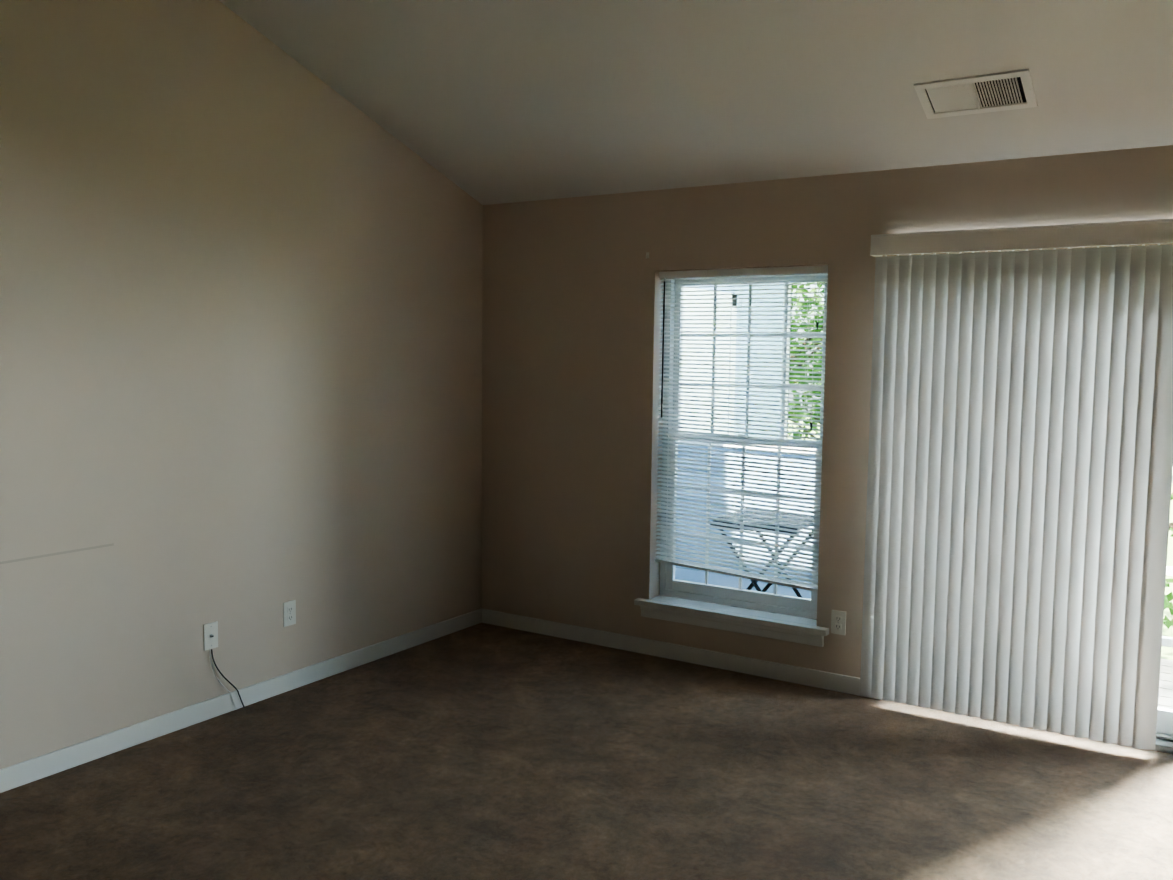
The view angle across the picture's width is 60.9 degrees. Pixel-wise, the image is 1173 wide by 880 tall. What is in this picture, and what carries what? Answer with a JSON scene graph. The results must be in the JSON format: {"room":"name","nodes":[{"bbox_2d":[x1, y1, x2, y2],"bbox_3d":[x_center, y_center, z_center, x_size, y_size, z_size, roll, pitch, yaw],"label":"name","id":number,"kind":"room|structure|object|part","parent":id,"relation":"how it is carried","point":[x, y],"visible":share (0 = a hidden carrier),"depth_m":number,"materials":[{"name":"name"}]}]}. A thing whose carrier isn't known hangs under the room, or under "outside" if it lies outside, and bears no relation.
{"room":"empty living room","nodes":[
{"label":"empty living room","id":0,"kind":"room"},
{"bbox_2d":[0,0,482,768],"bbox_3d":[-2.606,-0.677,2.784,0.200,4.000,7.600,4,6,32],"label":"wall","id":1,"kind":"structure","parent":0,"point":[240,330],"depth_m":4.22,"materials":[{"name":"paint"}]},
{"bbox_2d":[0,543,113,563],"bbox_3d":[-2.220,0.454,3.328,0.001,0.009,1.380,4,6,32],"label":"scuffs","id":2,"kind":"object","parent":1,"relation":"attached to","point":[51,554],"visible":1,"depth_m":3.72,"materials":[{"name":"beige"}]},
{"bbox_2d":[203,621,243,709],"bbox_3d":[-1.583,0.994,4.372,0.032,0.416,0.188,4,6,32],"label":"outlet plate","id":3,"kind":"object","parent":1,"relation":"attached to","point":[210,631],"depth_m":4.32,"materials":[{"name":"white plastic"}]},
{"bbox_3d":[-1.577,1.051,4.386,0.011,0.300,0.164,5,6,39],"label":"cable outlet with cord","id":4,"kind":"part","parent":3,"relation":"part of","materials":[{"name":"black plastic"}]},
{"bbox_2d":[0,608,481,792],"bbox_3d":[-2.539,1.279,2.895,0.013,0.085,7.200,4,6,32],"label":"baseboard","id":5,"kind":"structure","parent":1,"relation":"attached to","point":[41,767],"depth_m":4.32,"materials":[{"name":"white wood"}]},
{"bbox_2d":[283,600,295,626],"bbox_3d":[-1.391,0.813,4.682,0.008,0.114,0.070,4,6,32],"label":"outlet","id":6,"kind":"object","parent":1,"relation":"attached to","point":[289,611],"visible":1,"depth_m":4.68,"materials":[{"name":"white plastic"}]},
{"bbox_2d":[0,623,1172,879],"bbox_3d":[-0.347,1.526,1.528,5.600,0.120,7.600,4,6,32],"label":"floor","id":7,"kind":"structure","parent":0,"point":[482,751],"depth_m":3.68,"materials":[{"name":"carpet"}]},
{"bbox_2d":[219,0,1172,204],"bbox_3d":[-0.309,-1.615,1.258,5.600,1.443,7.600,4,6,32],"label":"ceiling","id":8,"kind":"structure","parent":0,"point":[486,102],"depth_m":4.10,"materials":[{"name":"white paint"}]},
{"bbox_2d":[914,69,1037,118],"bbox_3d":[1.494,-1.323,3.833,0.410,0.086,0.233,4,6,32],"label":"ceiling vent","id":9,"kind":"object","parent":8,"relation":"in","point":[1004,91],"visible":1,"depth_m":3.83,"materials":[{"name":"white metal"}]},
{"bbox_2d":[481,145,1172,699],"bbox_3d":[1.643,-0.083,4.531,5.200,2.620,0.200,4,6,32],"label":"wall","id":10,"kind":"structure","parent":0,"point":[573,289],"depth_m":5.26,"materials":[{"name":"paint"}]},
{"bbox_2d":[482,609,881,699],"bbox_3d":[0.383,1.108,5.295,2.365,0.085,0.013,4,6,32],"label":"baseboard","id":11,"kind":"structure","parent":10,"relation":"attached to","point":[786,672],"depth_m":5.21,"materials":[{"name":"white wood"}]},
{"bbox_2d":[634,273,828,646],"bbox_3d":[0.771,0.054,5.060,1.050,1.825,0.245,4,6,32],"label":"double-hung window","id":12,"kind":"structure","parent":10,"relation":"in","point":[739,596],"depth_m":5.13,"materials":[{"name":"white plastic"}]},
{"bbox_2d":[655,265,827,591],"bbox_3d":[0.757,-0.068,5.024,0.905,1.571,0.044,4,6,32],"label":"mini blind","id":13,"kind":"object","parent":12,"relation":"attached to","point":[750,271],"visible":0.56,"depth_m":5.02,"materials":[{"name":"white plastic"}]},
{"bbox_2d":[831,610,845,634],"bbox_3d":[1.202,0.871,4.762,0.070,0.114,0.008,4,6,32],"label":"outlet","id":14,"kind":"object","parent":10,"relation":"attached to","point":[838,622],"visible":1,"depth_m":4.76,"materials":[{"name":"white plastic"}]},
{"bbox_2d":[860,219,1172,748],"bbox_3d":[2.375,0.209,3.882,2.580,2.106,0.148,4,6,32],"label":"vertical blinds","id":15,"kind":"object","parent":10,"relation":"attached to","point":[1020,468],"visible":1,"depth_m":4.21,"materials":[{"name":"white plastic"}]},
{"bbox_2d":[1151,488,1172,753],"bbox_3d":[2.473,0.265,4.044,2.400,2.030,0.178,4,6,32],"label":"sliding glass door","id":16,"kind":"structure","parent":10,"relation":"in","point":[1164,735],"depth_m":4.18,"materials":[{"name":"white plastic"}]},
{"bbox_2d":[668,596,1172,709],"bbox_3d":[2.363,1.329,5.197,5.330,0.220,1.496,4,6,32],"label":"planks","id":17,"kind":"object","parent":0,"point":[1167,699],"depth_m":5.07,"materials":[{"name":"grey wood"}]},
{"bbox_2d":[675,440,815,598],"bbox_3d":[1.297,0.554,6.602,1.910,1.054,0.160,4,6,32],"label":"siding","id":18,"kind":"object","parent":17,"relation":"on","point":[726,580],"depth_m":6.70,"materials":[{"name":"white"}]},
{"bbox_2d":[710,509,816,619],"bbox_3d":[1.086,0.796,5.961,0.540,0.670,0.502,4,6,32],"label":"patio table","id":19,"kind":"object","parent":17,"relation":"on","point":[757,587],"depth_m":5.83,"materials":[{"name":"grey metal"}]},
{"bbox_2d":[1162,472,1172,646],"bbox_3d":[3.543,0.683,5.192,3.390,1.095,0.100,4,6,32],"label":"balcony railing","id":20,"kind":"object","parent":17,"relation":"on","point":[1169,642],"depth_m":5.43,"materials":[{"name":"white"}]},
{"label":"outside","id":21,"kind":"structure","parent":0,"visible":0},
{"bbox_2d":[788,413,1172,659],"bbox_3d":[9.998,3.050,23.089,120.000,0.001,120.000,4,6,32],"label":"lawn","id":22,"kind":"structure","parent":21,"point":[1164,649],"depth_m":22.02,"materials":[{"name":"green plant"}]},
{"bbox_2d":[680,283,791,438],"bbox_3d":[-0.667,-0.241,8.490,3.475,8.800,4.015,4,6,32],"label":"exterior wall","id":23,"kind":"structure","parent":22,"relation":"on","point":[740,338],"depth_m":8.18,"materials":[{"name":"white"}]},
{"bbox_2d":[788,282,1172,628],"bbox_3d":[6.459,-0.880,11.435,20.184,9.765,12.259,4,6,32],"label":"trees","id":24,"kind":"object","parent":22,"relation":"on","point":[1169,597],"depth_m":11.21,"materials":[{"name":"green plant"}]}
]}

